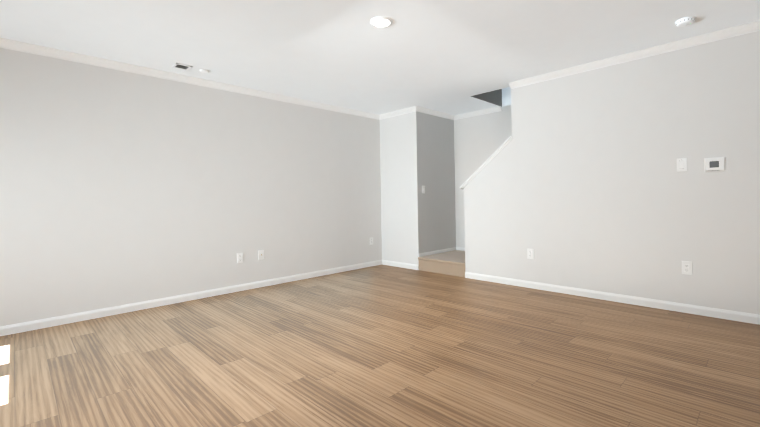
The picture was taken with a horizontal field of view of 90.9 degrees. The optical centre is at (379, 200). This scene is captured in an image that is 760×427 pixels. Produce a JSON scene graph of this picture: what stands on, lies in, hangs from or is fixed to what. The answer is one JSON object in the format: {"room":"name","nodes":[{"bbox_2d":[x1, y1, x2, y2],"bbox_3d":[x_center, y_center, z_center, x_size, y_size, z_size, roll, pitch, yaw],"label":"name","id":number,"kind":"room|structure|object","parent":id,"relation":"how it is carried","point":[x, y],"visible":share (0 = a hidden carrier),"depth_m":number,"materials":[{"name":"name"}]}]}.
{"room":"empty living room","nodes":[
{"label":"empty living room","id":0,"kind":"room"},
{"bbox_2d":[0,48,381,325],"bbox_3d":[-2.643,-0.134,4.394,7.320,2.740,0.120,-1,0,-44],"label":"wall","id":1,"kind":"structure","parent":0,"point":[118,187],"depth_m":4.37,"materials":[{"name":"beige paint"}]},
{"bbox_2d":[0,260,381,335],"bbox_3d":[-2.530,1.190,4.390,7.200,0.088,0.014,-1,0,-44],"label":"baseboard","id":2,"kind":"structure","parent":1,"relation":"attached to","point":[52,321],"depth_m":4.35,"materials":[{"name":"white paint"}]},
{"bbox_2d":[237,253,242,262],"bbox_3d":[-1.883,0.776,5.030,0.082,0.133,0.014,-1,0,-44],"label":"wall outlet","id":3,"kind":"object","parent":1,"relation":"attached to","point":[239,257],"visible":1,"depth_m":5.03,"materials":[{"name":"white plastic"}]},
{"bbox_2d":[258,250,263,259],"bbox_3d":[-1.662,0.765,5.241,0.082,0.133,0.022,-1,0,-44],"label":"wall outlet","id":4,"kind":"object","parent":1,"relation":"attached to","point":[260,254],"visible":1,"depth_m":5.23,"materials":[{"name":"white plastic"}]},
{"bbox_2d":[0,265,759,426],"bbox_3d":[0.832,1.241,1.743,8.900,0.120,9.100,-1,0,-44],"label":"floor","id":5,"kind":"structure","parent":0,"point":[382,346],"depth_m":2.75,"materials":[{"name":"brown wood"}]},
{"bbox_2d":[418,250,464,276],"bbox_3d":[2.583,-0.318,5.050,1.128,2.926,4.504,-1,0,-44],"label":"step","id":6,"kind":"structure","parent":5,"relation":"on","point":[452,263],"depth_m":6.03,"materials":[{"name":"beige wood"}]},
{"bbox_2d":[0,0,759,114],"bbox_3d":[0.781,-1.733,1.737,8.540,0.350,8.740,-1,0,-44],"label":"ceiling","id":7,"kind":"structure","parent":0,"point":[451,57],"depth_m":3.55,"materials":[{"name":"white paint"}]},
{"bbox_2d":[172,63,192,70],"bbox_3d":[-2.237,-1.507,4.224,0.170,0.008,0.170,-1,0,-44],"label":"ceiling vent","id":8,"kind":"object","parent":7,"relation":"in","point":[181,66],"visible":1,"depth_m":4.22,"materials":[{"name":"white plastic"}]},
{"bbox_2d":[199,69,209,72],"bbox_3d":[-2.055,-1.506,4.374,0.126,0.016,0.126,-1,0,-44],"label":"disc","id":9,"kind":"object","parent":7,"relation":"attached to","point":[204,70],"visible":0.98,"depth_m":4.35,"materials":[{"name":"white plastic"}]},
{"bbox_2d":[0,20,759,119],"bbox_3d":[0.785,-1.522,1.738,8.300,0.072,8.500,-1,0,-44],"label":"crown molding","id":10,"kind":"object","parent":7,"relation":"attached to","point":[747,28],"visible":0.98,"depth_m":4.28,"materials":[{"name":"white paint"}]},
{"bbox_2d":[370,16,392,27],"bbox_3d":[0.013,-1.540,3.243,0.198,0.015,0.198,-1,0,-44],"label":"recessed light","id":11,"kind":"object","parent":7,"relation":"in","point":[381,22],"visible":1,"depth_m":3.23,"materials":[{"name":"white plastic"}]},
{"bbox_2d":[675,16,695,26],"bbox_3d":[2.707,-1.573,3.312,0.146,0.042,0.146,-1,0,-44],"label":"smoke detector","id":12,"kind":"object","parent":7,"relation":"attached to","point":[685,21],"visible":1,"depth_m":3.28,"materials":[{"name":"white plastic"}]},
{"bbox_2d":[380,112,455,264],"bbox_3d":[0.716,-0.197,7.066,1.220,2.740,0.999,-1,0,-44],"label":"wall","id":13,"kind":"structure","parent":0,"point":[398,173],"depth_m":6.60,"materials":[{"name":"beige paint"}]},
{"bbox_2d":[382,260,418,269],"bbox_3d":[0.349,1.136,6.585,0.014,0.088,0.846,-1,0,-44],"label":"baseboard","id":14,"kind":"structure","parent":13,"relation":"attached to","point":[384,262],"depth_m":6.56,"materials":[{"name":"white paint"}]},
{"bbox_2d":[419,247,455,256],"bbox_3d":[1.049,0.932,6.671,1.088,0.088,0.014,-1,0,-44],"label":"baseboard","id":15,"kind":"structure","parent":13,"relation":"attached to","point":[440,251],"depth_m":6.63,"materials":[{"name":"white paint"}]},
{"bbox_2d":[454,105,511,247],"bbox_3d":[4.164,-0.251,4.329,0.120,2.740,7.744,-1,0,-44],"label":"wall","id":16,"kind":"structure","parent":0,"point":[479,140],"depth_m":6.78,"materials":[{"name":"beige paint"}]},
{"bbox_2d":[471,89,501,106],"bbox_3d":[1.718,-1.758,6.012,0.980,0.349,0.006,-1,0,-44],"label":"wall","id":17,"kind":"structure","parent":0,"point":[494,97],"depth_m":6.13,"materials":[{"name":"grey paint"}]},
{"bbox_2d":[464,31,759,314],"bbox_3d":[3.656,-0.240,3.276,0.120,2.740,6.710,-1,0,-44],"label":"wall","id":18,"kind":"structure","parent":0,"point":[578,180],"depth_m":4.07,"materials":[{"name":"beige paint"}]},
{"bbox_2d":[459,136,512,188],"bbox_3d":[1.550,-0.524,5.421,0.164,0.695,0.855,-1,0,-44],"label":"trim","id":19,"kind":"structure","parent":18,"relation":"on","point":[486,162],"depth_m":5.35,"materials":[{"name":"white paint"}]},
{"bbox_2d":[527,249,533,258],"bbox_3d":[1.976,0.706,4.914,0.014,0.133,0.082,-1,0,-44],"label":"outlet","id":20,"kind":"object","parent":18,"relation":"attached to","point":[530,253],"visible":1,"depth_m":4.91,"materials":[{"name":"white plastic"}]},
{"bbox_2d":[465,272,759,324],"bbox_3d":[3.624,1.086,3.239,0.014,0.088,6.690,-1,0,-44],"label":"baseboard","id":21,"kind":"structure","parent":18,"relation":"attached to","point":[707,311],"depth_m":4.11,"materials":[{"name":"white paint"}]},
{"bbox_2d":[677,158,686,171],"bbox_3d":[3.057,-0.359,3.787,0.018,0.133,0.082,-1,0,-44],"label":"light switch","id":22,"kind":"object","parent":18,"relation":"attached to","point":[681,164],"visible":1,"depth_m":3.78,"materials":[{"name":"white plastic"}]},
{"bbox_2d":[682,261,691,274],"bbox_3d":[3.095,0.683,3.771,0.014,0.133,0.082,-1,0,-44],"label":"outlet","id":23,"kind":"object","parent":18,"relation":"attached to","point":[686,267],"visible":1,"depth_m":3.77,"materials":[{"name":"white plastic"}]},
{"bbox_2d":[704,157,725,171],"bbox_3d":[3.228,-0.346,3.605,0.028,0.136,0.156,-1,0,-44],"label":"thermostat","id":24,"kind":"object","parent":18,"relation":"attached to","point":[713,164],"visible":1,"depth_m":3.60,"materials":[{"name":"white plastic"}]}
]}

